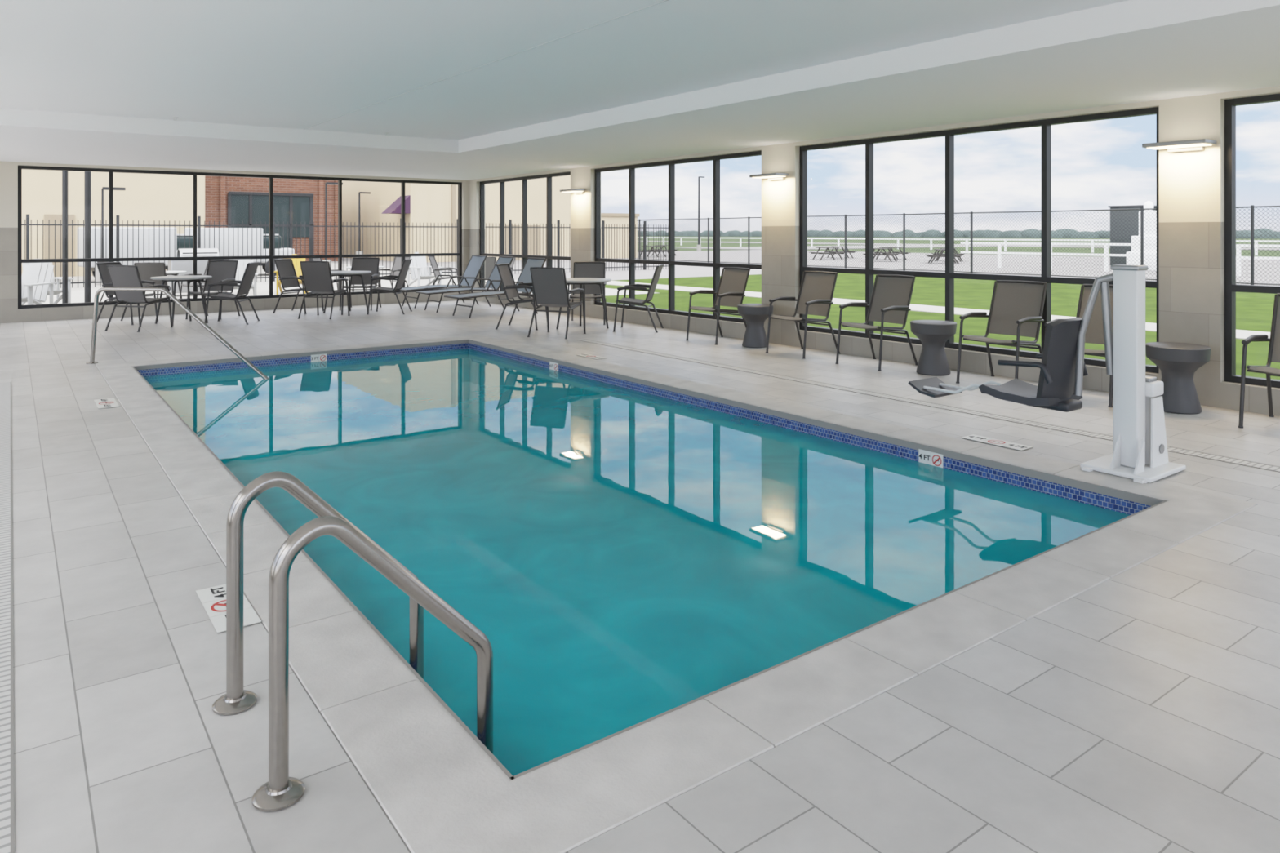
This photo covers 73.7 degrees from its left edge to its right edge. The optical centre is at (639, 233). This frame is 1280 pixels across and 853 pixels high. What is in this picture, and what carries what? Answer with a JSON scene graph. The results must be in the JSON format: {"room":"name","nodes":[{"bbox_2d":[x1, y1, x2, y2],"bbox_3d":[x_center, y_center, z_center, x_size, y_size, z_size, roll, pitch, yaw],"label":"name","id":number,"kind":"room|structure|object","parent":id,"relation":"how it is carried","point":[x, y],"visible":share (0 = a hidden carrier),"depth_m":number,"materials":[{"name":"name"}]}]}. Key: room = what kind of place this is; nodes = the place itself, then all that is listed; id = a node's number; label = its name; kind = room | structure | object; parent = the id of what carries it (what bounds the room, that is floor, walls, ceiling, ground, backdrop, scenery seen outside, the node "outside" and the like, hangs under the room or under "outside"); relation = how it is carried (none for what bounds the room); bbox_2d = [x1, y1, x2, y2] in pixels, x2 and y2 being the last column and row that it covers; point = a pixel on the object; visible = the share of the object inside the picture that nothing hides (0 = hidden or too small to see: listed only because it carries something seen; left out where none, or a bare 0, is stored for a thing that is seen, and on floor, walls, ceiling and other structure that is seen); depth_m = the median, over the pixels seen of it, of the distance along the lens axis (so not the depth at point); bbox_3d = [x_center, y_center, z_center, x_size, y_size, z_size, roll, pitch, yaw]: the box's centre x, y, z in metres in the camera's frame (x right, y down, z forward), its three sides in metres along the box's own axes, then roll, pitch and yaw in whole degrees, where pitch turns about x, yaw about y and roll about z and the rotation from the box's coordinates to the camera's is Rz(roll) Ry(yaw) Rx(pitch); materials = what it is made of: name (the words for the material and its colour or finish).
{"room":"indoor swimming pool","nodes":[
{"label":"indoor swimming pool","id":0,"kind":"room"},
{"bbox_2d":[0,161,469,323],"bbox_3d":[-8.031,0.055,16.419,10.170,3.130,0.220,0,0,-36],"label":"wall","id":1,"kind":"structure","parent":0,"point":[10,312],"depth_m":15.33,"materials":[{"name":"paint"}]},
{"bbox_2d":[17,164,462,308],"bbox_3d":[-7.335,0.060,16.957,8.130,2.440,0.090,0,0,-36],"label":"window","id":2,"kind":"structure","parent":1,"relation":"in","point":[402,255],"depth_m":16.31,"materials":[{"name":"black metal"}]},
{"bbox_2d":[0,299,1279,852],"bbox_3d":[-1.622,1.560,7.732,10.570,0.120,21.770,0,0,-36],"label":"floor","id":3,"kind":"structure","parent":0,"point":[1139,712],"depth_m":2.88,"materials":[{"name":"tile"}]},
{"bbox_2d":[0,382,14,852],"bbox_3d":[-2.338,1.498,3.059,0.146,0.004,13.700,0,0,-36],"label":"drain","id":4,"kind":"object","parent":3,"relation":"on","point":[6,695],"visible":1,"depth_m":3.20,"materials":[{"name":"white plastic"}]},
{"bbox_2d":[93,397,119,408],"bbox_3d":[-4.701,1.493,7.517,0.155,0.004,0.463,0,0,-36],"label":"depth marker","id":5,"kind":"object","parent":3,"relation":"on","point":[107,402],"visible":1,"depth_m":7.52,"materials":[{"name":"white tile"}]},
{"bbox_2d":[96,262,158,324],"bbox_3d":[-8.638,0.993,14.353,0.716,1.024,0.641,0,0,6],"label":"dining chair","id":6,"kind":"object","parent":3,"relation":"on","point":[102,267],"visible":0.51,"depth_m":14.24,"materials":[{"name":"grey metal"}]},
{"bbox_2d":[104,265,173,332],"bbox_3d":[-7.854,0.993,13.372,0.641,1.024,0.716,0,0,13],"label":"dining chair","id":7,"kind":"object","parent":3,"relation":"on","point":[121,276],"visible":0.91,"depth_m":13.15,"materials":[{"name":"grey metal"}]},
{"bbox_2d":[150,275,212,325],"bbox_3d":[-7.648,1.111,14.241,0.910,0.783,0.910,0,0,36],"label":"dining table","id":8,"kind":"object","parent":3,"relation":"on","point":[187,278],"visible":1,"depth_m":14.17,"materials":[{"name":"grey"}]},
{"bbox_2d":[185,259,240,319],"bbox_3d":[-7.609,0.993,15.241,0.641,1.024,0.716,0,0,2],"label":"dining chair","id":9,"kind":"object","parent":3,"relation":"on","point":[220,270],"visible":0.62,"depth_m":15.49,"materials":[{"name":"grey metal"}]},
{"bbox_2d":[195,584,261,632],"bbox_3d":[-1.657,1.493,3.425,0.155,0.004,0.463,0,0,-36],"label":"depth marker","id":10,"kind":"object","parent":3,"relation":"on","point":[213,599],"visible":0.51,"depth_m":3.40,"materials":[{"name":"white tile"}]},
{"bbox_2d":[204,262,260,324],"bbox_3d":[-6.835,0.993,14.344,0.716,1.024,0.641,0,0,-7],"label":"dining chair","id":11,"kind":"object","parent":3,"relation":"on","point":[247,278],"visible":0.97,"depth_m":14.22,"materials":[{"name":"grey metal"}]},
{"bbox_2d":[272,258,324,314],"bbox_3d":[-6.523,0.993,16.289,0.716,1.024,0.641,0,0,11],"label":"dining chair","id":12,"kind":"object","parent":3,"relation":"on","point":[288,277],"visible":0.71,"depth_m":16.29,"materials":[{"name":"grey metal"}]},
{"bbox_2d":[212,471,423,715],"bbox_3d":[-1.063,1.514,2.882,0.692,1.473,0.130,0,0,-36],"label":"grab rail","id":13,"kind":"object","parent":3,"relation":"attached to","point":[236,700],"depth_m":2.71,"materials":[{"name":"silver metal"}]},
{"bbox_2d":[297,261,350,319],"bbox_3d":[-5.666,0.993,15.294,0.641,1.024,0.716,0,0,9],"label":"dining chair","id":14,"kind":"object","parent":3,"relation":"on","point":[317,276],"visible":1,"depth_m":15.06,"materials":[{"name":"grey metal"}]},
{"bbox_2d":[323,271,371,315],"bbox_3d":[-5.544,1.111,16.104,0.910,0.783,0.910,0,0,36],"label":"dining table","id":15,"kind":"object","parent":3,"relation":"on","point":[343,273],"visible":0.87,"depth_m":16.03,"materials":[{"name":"grey metal"}]},
{"bbox_2d":[339,257,382,310],"bbox_3d":[-5.558,0.993,17.005,0.641,1.024,0.716,0,0,-1],"label":"dining chair","id":16,"kind":"object","parent":3,"relation":"on","point":[358,264],"visible":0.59,"depth_m":17.24,"materials":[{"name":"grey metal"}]},
{"bbox_2d":[252,515,493,811],"bbox_3d":[-0.736,1.514,2.439,0.692,1.473,0.130,0,0,-36],"label":"grab rail","id":17,"kind":"object","parent":3,"relation":"attached to","point":[282,791],"depth_m":2.29,"materials":[{"name":"silver metal"}]},
{"bbox_2d":[366,258,412,314],"bbox_3d":[-4.713,0.993,16.129,0.716,1.024,0.641,0,0,-2],"label":"dining chair","id":18,"kind":"object","parent":3,"relation":"on","point":[402,276],"visible":1,"depth_m":15.97,"materials":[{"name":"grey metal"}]},
{"bbox_2d":[400,254,487,308],"bbox_3d":[-4.146,0.986,17.809,1.806,1.041,0.679,0,0,-38],"label":"chaise lounge","id":19,"kind":"object","parent":3,"relation":"on","point":[473,268],"visible":0.86,"depth_m":18.07,"materials":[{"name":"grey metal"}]},
{"bbox_2d":[415,256,514,312],"bbox_3d":[-3.443,0.986,16.856,1.806,1.041,0.679,0,0,-35],"label":"chaise lounge","id":20,"kind":"object","parent":3,"relation":"on","point":[495,286],"visible":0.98,"depth_m":17.01,"materials":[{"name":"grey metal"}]},
{"bbox_2d":[444,257,546,318],"bbox_3d":[-2.658,0.986,15.793,1.806,1.041,0.679,0,0,-39],"label":"chaise lounge","id":21,"kind":"object","parent":3,"relation":"on","point":[525,277],"visible":0.73,"depth_m":16.05,"materials":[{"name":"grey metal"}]},
{"bbox_2d":[495,263,546,329],"bbox_3d":[-1.883,0.993,13.623,0.716,1.024,0.641,0,0,11],"label":"dining chair","id":22,"kind":"object","parent":3,"relation":"on","point":[509,286],"visible":0.8,"depth_m":13.60,"materials":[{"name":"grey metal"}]},
{"bbox_2d":[527,266,586,338],"bbox_3d":[-1.225,0.993,12.551,0.641,1.024,0.716,0,0,20],"label":"dining chair","id":23,"kind":"object","parent":3,"relation":"on","point":[549,286],"visible":1,"depth_m":12.32,"materials":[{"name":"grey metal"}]},
{"bbox_2d":[555,277,611,331],"bbox_3d":[-0.904,1.111,13.438,0.910,0.783,0.910,0,0,36],"label":"dining table","id":24,"kind":"object","parent":3,"relation":"on","point":[580,281],"visible":0.84,"depth_m":13.37,"materials":[{"name":"grey metal"}]},
{"bbox_2d":[567,261,608,324],"bbox_3d":[-0.876,0.993,14.368,0.641,1.024,0.716,0,0,2],"label":"dining chair","id":25,"kind":"object","parent":3,"relation":"on","point":[582,268],"visible":0.77,"depth_m":14.63,"materials":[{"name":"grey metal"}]},
{"bbox_2d":[575,353,606,359],"bbox_3d":[-0.595,1.493,10.373,0.155,0.004,0.463,0,0,-36],"label":"depth marker","id":26,"kind":"object","parent":3,"relation":"on","point":[586,355],"visible":1,"depth_m":10.37,"materials":[{"name":"white tile"}]},
{"bbox_2d":[613,264,663,332],"bbox_3d":[-0.007,0.993,13.280,0.716,1.024,0.641,0,0,10],"label":"dining chair","id":27,"kind":"object","parent":3,"relation":"on","point":[624,300],"visible":1,"depth_m":13.04,"materials":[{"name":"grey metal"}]},
{"bbox_2d":[137,342,1151,515],"bbox_3d":[-1.391,2.150,7.225,4.296,1.200,9.256,0,0,-36],"label":"swimming pool","id":28,"kind":"object","parent":3,"relation":"in","point":[1097,500],"visible":0.09,"depth_m":7.36,"materials":[{"name":"blue tile"}]},
{"bbox_2d":[85,287,269,379],"bbox_3d":[-5.149,1.459,9.711,2.497,1.682,0.120,0,0,7],"label":"pool handrail","id":29,"kind":"object","parent":28,"relation":"attached to","point":[100,291],"visible":0.7,"depth_m":9.72,"materials":[{"name":"silver metal"}]},
{"bbox_2d":[311,353,326,362],"bbox_3d":[-4.086,1.588,10.861,0.198,0.100,0.004,0,0,-36],"label":"depth marker","id":30,"kind":"object","parent":28,"relation":"attached to","point":[316,357],"visible":1,"depth_m":10.86,"materials":[{"name":"white tile"}]},
{"bbox_2d":[549,361,558,371],"bbox_3d":[-1.028,1.588,10.178,0.004,0.100,0.198,0,0,-36],"label":"depth marker","id":31,"kind":"object","parent":28,"relation":"attached to","point":[553,366],"visible":1,"depth_m":10.18,"materials":[{"name":"white tile"}]},
{"bbox_2d":[143,348,1129,776],"bbox_3d":[-1.391,1.630,7.225,4.096,0.001,9.056,0,0,-36],"label":"pool water","id":32,"kind":"object","parent":28,"relation":"in","point":[624,557],"visible":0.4,"depth_m":4.77,"materials":[{"name":"teal liquid"}]},
{"bbox_2d":[918,448,942,467],"bbox_3d":[2.047,1.588,6.009,0.004,0.100,0.198,0,0,-36],"label":"depth marker","id":33,"kind":"object","parent":28,"relation":"attached to","point":[924,456],"visible":1,"depth_m":6.01,"materials":[{"name":"white tile"}]},
{"bbox_2d":[95,335,1257,852],"bbox_3d":[-1.391,1.548,7.225,4.780,0.104,9.740,0,0,-36],"label":"pool coping","id":34,"kind":"object","parent":3,"relation":"on","point":[440,788],"visible":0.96,"depth_m":2.98},
{"bbox_2d":[685,266,750,345],"bbox_3d":[1.116,0.993,11.947,0.716,1.024,0.641,0,0,-37],"label":"armchair","id":35,"kind":"object","parent":3,"relation":"on","point":[732,285],"visible":0.83,"depth_m":12.04,"materials":[{"name":"fabric"}]},
{"bbox_2d":[737,303,773,347],"bbox_3d":[1.533,1.225,11.346,0.476,0.550,0.476,0,0,-36],"label":"drum side table","id":36,"kind":"object","parent":3,"relation":"on","point":[755,315],"visible":0.94,"depth_m":11.22,"materials":[{"name":"grey plastic"}]},
{"bbox_2d":[765,271,840,358],"bbox_3d":[2.048,0.993,10.684,0.716,1.024,0.641,0,0,-38],"label":"armchair","id":37,"kind":"object","parent":3,"relation":"on","point":[816,291],"visible":0.98,"depth_m":10.78,"materials":[{"name":"fabric"}]},
{"bbox_2d":[835,274,917,370],"bbox_3d":[2.720,0.993,9.773,0.716,1.024,0.641,0,0,-36],"label":"armchair","id":38,"kind":"object","parent":3,"relation":"on","point":[891,294],"visible":0.98,"depth_m":9.87,"materials":[{"name":"fabric"}]},
{"bbox_2d":[576,338,1279,472],"bbox_3d":[3.077,1.498,6.744,0.136,0.004,13.200,0,0,-36],"label":"drain","id":39,"kind":"object","parent":3,"relation":"on","point":[1267,467],"visible":1,"depth_m":7.22,"materials":[{"name":"grey plastic"}]},
{"bbox_2d":[910,320,956,375],"bbox_3d":[3.148,1.225,9.158,0.476,0.550,0.476,0,0,-36],"label":"drum side table","id":40,"kind":"object","parent":3,"relation":"on","point":[933,335],"visible":1,"depth_m":9.03,"materials":[{"name":"grey concrete"}]},
{"bbox_2d":[962,434,1033,450],"bbox_3d":[2.552,1.493,6.108,0.155,0.004,0.463,0,0,-36],"label":"depth marker","id":41,"kind":"object","parent":3,"relation":"on","point":[975,437],"visible":1,"depth_m":6.09,"materials":[{"name":"white tile"}]},
{"bbox_2d":[955,280,1047,383],"bbox_3d":[3.639,0.993,8.527,0.716,1.024,0.641,0,0,-38],"label":"armchair","id":42,"kind":"object","parent":3,"relation":"on","point":[1016,307],"visible":0.93,"depth_m":8.65,"materials":[{"name":"fabric"}]},
{"bbox_2d":[907,264,1186,483],"bbox_3d":[2.705,0.848,5.861,0.727,1.295,1.640,0,0,-36],"label":"lift","id":43,"kind":"object","parent":3,"relation":"on","point":[1140,454],"depth_m":5.39,"materials":[{"name":"white plastic"}]},
{"bbox_2d":[1044,284,1112,407],"bbox_3d":[4.162,0.993,7.818,0.716,1.024,0.641,0,0,-36],"label":"armchair","id":44,"kind":"object","parent":3,"relation":"on","point":[1095,331],"visible":0.13,"depth_m":8.03,"materials":[{"name":"brown metal"}]},
{"bbox_2d":[1145,342,1211,414],"bbox_3d":[4.561,1.225,7.242,0.476,0.550,0.476,0,0,-36],"label":"drum side table","id":45,"kind":"object","parent":3,"relation":"on","point":[1178,362],"visible":0.94,"depth_m":7.12,"materials":[{"name":"grey metal"}]},
{"bbox_2d":[1238,293,1279,428],"bbox_3d":[5.094,0.993,6.555,0.716,1.024,0.641,0,0,-37],"label":"armchair","id":46,"kind":"object","parent":3,"relation":"on","point":[1273,355],"visible":1,"depth_m":6.83,"materials":[{"name":"brown metal"}]},
{"bbox_2d":[0,0,1279,180],"bbox_3d":[-1.620,-1.405,7.746,10.590,0.390,21.790,0,0,-36],"label":"ceiling","id":47,"kind":"structure","parent":0,"point":[467,90],"depth_m":7.12,"materials":[{"name":"paint"}]},
{"bbox_2d":[469,85,1279,416],"bbox_3d":[2.499,0.055,10.897,0.220,3.130,21.570,0,0,-36],"label":"wall","id":48,"kind":"structure","parent":0,"point":[1191,184],"depth_m":8.06,"materials":[{"name":"tile"}]},
{"bbox_2d":[480,171,570,302],"bbox_3d":[-2.368,0.060,17.527,0.090,2.440,3.980,0,0,-36],"label":"window","id":49,"kind":"structure","parent":48,"relation":"in","point":[548,176],"depth_m":17.53,"materials":[{"name":"black metal"}]},
{"bbox_2d":[560,188,585,194],"bbox_3d":[-1.206,-0.770,15.489,0.290,0.090,0.500,0,0,-36],"label":"wall sconce","id":50,"kind":"object","parent":48,"relation":"attached to","point":[576,191],"visible":1,"depth_m":15.41,"materials":[{"name":"grey metal"}]},
{"bbox_2d":[595,151,761,322],"bbox_3d":[0.505,0.060,13.633,0.090,2.440,4.320,0,0,-36],"label":"window","id":51,"kind":"structure","parent":48,"relation":"in","point":[631,260],"depth_m":13.61,"materials":[{"name":"black metal"}]},
{"bbox_2d":[749,173,788,180],"bbox_3d":[1.750,-0.770,11.482,0.290,0.090,0.500,0,0,-36],"label":"wall sconce","id":52,"kind":"object","parent":48,"relation":"attached to","point":[771,176],"visible":1,"depth_m":11.40,"materials":[{"name":"grey metal"}]},
{"bbox_2d":[800,106,1158,373],"bbox_3d":[3.482,0.060,9.597,0.090,2.440,4.450,0,0,-36],"label":"window","id":53,"kind":"structure","parent":48,"relation":"in","point":[949,275],"depth_m":9.55,"materials":[{"name":"clear glass"}]},
{"bbox_2d":[1142,138,1216,152],"bbox_3d":[4.719,-0.770,7.458,0.290,0.090,0.500,0,0,-36],"label":"wall sconce","id":54,"kind":"object","parent":48,"relation":"attached to","point":[1190,144],"visible":1,"depth_m":7.41,"materials":[{"name":"grey metal"}]},
{"bbox_2d":[1224,93,1279,387],"bbox_3d":[6.412,0.060,5.626,0.090,2.440,4.440,0,0,-36],"label":"window","id":55,"kind":"structure","parent":48,"relation":"in","point":[1231,287],"depth_m":7.36,"materials":[{"name":"black metal"}]},
{"label":"outside","id":56,"kind":"structure","parent":0,"visible":0},
{"bbox_2d":[637,235,1279,257],"bbox_3d":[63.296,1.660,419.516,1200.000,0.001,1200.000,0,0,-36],"label":"ground","id":57,"kind":"structure","parent":56,"point":[1068,250],"depth_m":128.97,"materials":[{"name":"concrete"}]},
{"bbox_2d":[637,227,1279,239],"bbox_3d":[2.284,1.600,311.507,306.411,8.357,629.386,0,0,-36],"label":"tree","id":58,"kind":"object","parent":57,"relation":"on","point":[1031,233],"visible":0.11,"depth_m":361.88,"materials":[{"name":"plant"}]},
{"bbox_2d":[637,236,1279,255],"bbox_3d":[24.752,1.075,92.779,0.150,1.150,160.075,0,0,-36],"label":"rail fence","id":59,"kind":"object","parent":57,"relation":"on","point":[1256,242],"visible":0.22,"depth_m":83.74,"materials":[{"name":"white"}]},
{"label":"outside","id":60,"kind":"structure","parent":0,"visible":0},
{"bbox_2d":[600,272,1279,379],"bbox_3d":[16.024,1.625,11.201,21.910,0.050,49.000,0,0,-36],"label":"lawn","id":61,"kind":"structure","parent":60,"point":[1254,311],"depth_m":19.12,"materials":[{"name":"green plant"}]},
{"bbox_2d":[635,204,1279,285],"bbox_3d":[15.545,0.375,29.461,0.090,2.450,53.045,0,0,-36],"label":"fence","id":62,"kind":"object","parent":61,"relation":"on","point":[1142,209],"visible":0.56,"depth_m":32.90,"materials":[{"name":"black metal"}]},
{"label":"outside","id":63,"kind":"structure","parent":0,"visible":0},
{"bbox_2d":[637,240,1279,285],"bbox_3d":[-2.644,1.615,147.175,109.500,0.070,360.000,0,0,-36],"label":"ground","id":64,"kind":"structure","parent":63,"point":[1026,269],"depth_m":40.20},
{"bbox_2d":[960,241,1279,275],"bbox_3d":[26.823,1.000,25.966,0.120,1.200,38.060,0,0,-36],"label":"rail fence","id":65,"kind":"object","parent":64,"relation":"on","point":[999,249],"visible":0.52,"depth_m":35.81,"materials":[{"name":"white"}]},
{"bbox_2d":[1108,204,1156,265],"bbox_3d":[24.574,0.110,42.488,1.600,2.980,1.700,0,0,-36],"label":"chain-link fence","id":66,"kind":"object","parent":64,"relation":"on","point":[1117,213],"visible":0.47,"depth_m":42.18,"materials":[{"name":"grey metal"}]},
{"bbox_2d":[1126,200,1156,271],"bbox_3d":[22.213,0.085,37.267,1.300,3.030,1.300,0,0,-36],"label":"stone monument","id":67,"kind":"object","parent":64,"relation":"on","point":[1148,204],"visible":0.48,"depth_m":36.98,"materials":[{"name":"white stone"}]},
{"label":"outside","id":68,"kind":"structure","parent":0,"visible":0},
{"bbox_2d":[23,249,1110,305],"bbox_3d":[3.692,1.615,24.472,85.000,0.050,85.000,0,0,-36],"label":"ground","id":69,"kind":"structure","parent":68,"point":[681,271],"depth_m":41.14,"materials":[{"name":"concrete"}]},
{"bbox_2d":[22,262,57,304],"bbox_3d":[-11.837,1.070,16.433,0.792,1.050,1.000,0,0,-5],"label":"chair","id":70,"kind":"object","parent":69,"relation":"on","point":[36,277],"visible":0.55,"depth_m":16.72,"materials":[{"name":"grey plastic"}]},
{"bbox_2d":[22,262,74,305],"bbox_3d":[-12.744,1.070,18.258,1.000,1.050,0.792,0,0,39],"label":"chair","id":71,"kind":"object","parent":69,"relation":"on","point":[57,291],"visible":0.34,"depth_m":18.40,"materials":[{"name":"grey plastic"}]},
{"bbox_2d":[62,170,91,303],"bbox_3d":[-11.995,-0.150,18.180,0.120,3.500,0.769,0,0,3],"label":"posts","id":72,"kind":"object","parent":69,"relation":"on","point":[87,175],"visible":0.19,"depth_m":18.45,"materials":[{"name":"black metal"}]},
{"bbox_2d":[95,186,125,284],"bbox_3d":[-16.512,0.080,26.590,0.800,3.040,0.400,0,0,-36],"label":"light pole","id":73,"kind":"object","parent":69,"relation":"on","point":[97,273],"visible":0.53,"depth_m":26.45,"materials":[{"name":"black metal"}]},
{"bbox_2d":[22,168,204,276],"bbox_3d":[-28.573,-2.950,32.293,20.360,9.100,10.100,0,0,-36],"label":"building","id":74,"kind":"structure","parent":69,"relation":"on","point":[146,197],"depth_m":32.12,"materials":[{"name":"paint"}]},
{"bbox_2d":[78,226,192,277],"bbox_3d":[-16.733,0.690,28.912,3.700,1.800,1.780,0,0,-42],"label":"box truck","id":75,"kind":"object","parent":69,"relation":"on","point":[80,228],"visible":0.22,"depth_m":28.04,"materials":[{"name":"grey metal"}]},
{"bbox_2d":[133,262,173,297],"bbox_3d":[-9.855,1.083,17.275,0.641,1.024,0.716,0,0,-19],"label":"patio chair","id":76,"kind":"object","parent":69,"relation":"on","point":[147,270],"visible":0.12,"depth_m":17.01,"materials":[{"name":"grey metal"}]},
{"bbox_2d":[144,271,186,298],"bbox_3d":[-10.138,1.201,18.120,0.910,0.783,0.910,0,0,31],"label":"patio table","id":77,"kind":"object","parent":69,"relation":"on","point":[167,273],"visible":0.32,"depth_m":18.13,"materials":[{"name":"grey"}]},
{"bbox_2d":[168,248,227,293],"bbox_3d":[-11.407,0.940,22.030,1.400,1.120,0.660,0,0,-36],"label":"outdoor grill","id":78,"kind":"object","parent":69,"relation":"on","point":[173,265],"visible":0.26,"depth_m":21.68,"materials":[{"name":"grey metal"}]},
{"bbox_2d":[179,259,218,298],"bbox_3d":[-9.684,1.083,18.887,0.641,1.024,0.716,0,0,31],"label":"patio chair","id":79,"kind":"object","parent":69,"relation":"on","point":[205,272],"visible":0.12,"depth_m":18.91,"materials":[{"name":"brown metal"}]},
{"bbox_2d":[185,227,294,275],"bbox_3d":[-15.147,0.690,32.320,3.700,1.800,1.780,0,0,-28],"label":"box truck","id":80,"kind":"object","parent":69,"relation":"on","point":[246,231],"visible":0.36,"depth_m":31.58,"materials":[{"name":"grey metal"}]},
{"bbox_2d":[222,255,258,295],"bbox_3d":[-9.544,1.070,20.371,0.792,1.050,1.000,0,0,-23],"label":"chair","id":81,"kind":"object","parent":69,"relation":"on","point":[242,264],"visible":0.3,"depth_m":20.65,"materials":[{"name":"grey plastic"}]},
{"bbox_2d":[204,175,337,261],"bbox_3d":[-23.220,-1.000,51.094,7.300,5.200,10.200,0,0,-36],"label":"brick building","id":82,"kind":"structure","parent":69,"relation":"on","point":[227,198],"depth_m":47.41,"materials":[{"name":"brown brick"}]},
{"bbox_2d":[274,253,308,294],"bbox_3d":[-9.044,1.070,22.229,0.792,1.050,1.000,0,0,-17],"label":"chair","id":83,"kind":"object","parent":69,"relation":"on","point":[296,261],"visible":0.23,"depth_m":22.53,"materials":[{"name":"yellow plastic"}]},
{"bbox_2d":[311,257,346,292],"bbox_3d":[-7.607,1.083,20.899,0.716,1.024,0.641,0,0,0],"label":"patio chair","id":84,"kind":"object","parent":69,"relation":"on","point":[313,259],"visible":0.05,"depth_m":21.05,"materials":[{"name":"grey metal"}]},
{"bbox_2d":[322,182,342,269],"bbox_3d":[-11.706,-0.170,32.373,0.800,3.540,0.400,0,0,-36],"label":"light pole","id":85,"kind":"object","parent":69,"relation":"on","point":[326,183],"visible":0.5,"depth_m":32.23,"materials":[{"name":"black metal"}]},
{"bbox_2d":[22,213,668,288],"bbox_3d":[-9.780,0.525,30.066,28.040,2.150,0.080,0,0,-36],"label":"picket fence","id":86,"kind":"object","parent":69,"relation":"on","point":[510,227],"visible":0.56,"depth_m":30.15,"materials":[{"name":"black metal"}]},
{"bbox_2d":[355,191,370,254],"bbox_3d":[-15.623,-0.370,48.124,0.800,3.940,0.400,0,0,-36],"label":"light pole","id":87,"kind":"object","parent":69,"relation":"on","point":[359,193],"visible":0.49,"depth_m":47.97,"materials":[{"name":"black metal"}]},
{"bbox_2d":[351,271,380,291],"bbox_3d":[-6.433,1.083,20.049,0.641,1.024,0.716,0,0,-19],"label":"patio chair","id":88,"kind":"object","parent":69,"relation":"on","point":[379,272],"visible":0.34,"depth_m":19.97,"materials":[{"name":"brown metal"}]},
{"bbox_2d":[374,256,410,288],"bbox_3d":[-6.262,1.083,21.660,0.641,1.024,0.716,0,0,31],"label":"patio chair","id":89,"kind":"object","parent":69,"relation":"on","point":[396,268],"visible":0.46,"depth_m":21.92,"materials":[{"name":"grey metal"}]},
{"bbox_2d":[404,252,444,287],"bbox_3d":[-6.265,1.070,24.656,0.792,1.050,1.000,0,0,-40],"label":"chair","id":90,"kind":"object","parent":69,"relation":"on","point":[418,268],"visible":0.76,"depth_m":24.78,"materials":[{"name":"grey plastic"}]},
{"bbox_2d":[427,256,457,284],"bbox_3d":[-5.117,1.083,22.239,0.716,1.024,0.641,0,0,0],"label":"patio chair","id":91,"kind":"object","parent":69,"relation":"on","point":[432,259],"visible":0.72,"depth_m":22.22,"materials":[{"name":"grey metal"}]},
{"bbox_2d":[484,256,495,283],"bbox_3d":[-3.942,1.083,21.389,0.641,1.024,0.716,0,0,-19],"label":"patio chair","id":92,"kind":"object","parent":69,"relation":"on","point":[490,262],"visible":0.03,"depth_m":21.17,"materials":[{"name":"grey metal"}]},
{"bbox_2d":[342,175,639,262],"bbox_3d":[-10.590,-2.450,56.125,16.600,8.100,13.100,0,0,-36],"label":"annex building","id":93,"kind":"structure","parent":69,"relation":"on","point":[424,203],"depth_m":50.54,"materials":[{"name":"paint"}]},
{"bbox_2d":[637,245,668,257],"bbox_3d":[0.854,1.229,57.795,1.700,0.778,1.800,0,0,27],"label":"picnic table","id":94,"kind":"object","parent":69,"relation":"on","point":[642,246],"visible":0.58,"depth_m":57.50,"materials":[{"name":"brown wood"}]},
{"bbox_2d":[697,176,704,251],"bbox_3d":[5.486,-1.770,77.119,0.800,6.740,0.400,0,0,-36],"label":"light pole","id":95,"kind":"object","parent":69,"relation":"on","point":[699,177],"visible":0.85,"depth_m":76.94,"materials":[{"name":"black metal"}]},
{"bbox_2d":[809,247,844,260],"bbox_3d":[11.408,1.229,51.912,1.700,0.778,1.800,0,0,-10],"label":"picnic table","id":96,"kind":"object","parent":69,"relation":"on","point":[831,253],"visible":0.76,"depth_m":51.39,"materials":[{"name":"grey wood"}]},
{"bbox_2d":[823,246,855,257],"bbox_3d":[13.037,1.229,55.599,1.700,0.778,1.800,0,0,0],"label":"picnic table","id":97,"kind":"object","parent":69,"relation":"on","point":[851,251],"visible":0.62,"depth_m":54.97,"materials":[{"name":"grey wood"}]},
{"bbox_2d":[862,248,900,262],"bbox_3d":[13.783,1.229,48.693,1.700,0.778,1.800,0,0,29],"label":"picnic table","id":98,"kind":"object","parent":69,"relation":"on","point":[891,254],"visible":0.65,"depth_m":48.29,"materials":[{"name":"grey wood"}]},
{"bbox_2d":[874,247,911,259],"bbox_3d":[15.412,1.229,52.381,1.700,0.778,1.800,0,0,-8],"label":"picnic table","id":99,"kind":"object","parent":69,"relation":"on","point":[880,252],"visible":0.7,"depth_m":51.85,"materials":[{"name":"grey wood"}]},
{"bbox_2d":[924,248,962,263],"bbox_3d":[16.158,1.229,45.474,1.700,0.778,1.800,0,0,14],"label":"picnic table","id":100,"kind":"object","parent":69,"relation":"on","point":[933,255],"visible":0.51,"depth_m":45.00,"materials":[{"name":"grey wood"}]},
{"bbox_2d":[931,248,965,261],"bbox_3d":[17.787,1.229,49.162,1.700,0.778,1.800,0,0,24],"label":"picnic table","id":101,"kind":"object","parent":69,"relation":"on","point":[955,252],"visible":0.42,"depth_m":48.80,"materials":[{"name":"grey wood"}]},
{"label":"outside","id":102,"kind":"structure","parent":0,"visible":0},
{"bbox_2d":[606,280,1270,339],"bbox_3d":[12.890,1.617,8.889,1.300,0.065,49.000,0,0,-36],"label":"sidewalk","id":103,"kind":"structure","parent":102,"point":[1149,326],"depth_m":18.12,"materials":[{"name":"concrete"}]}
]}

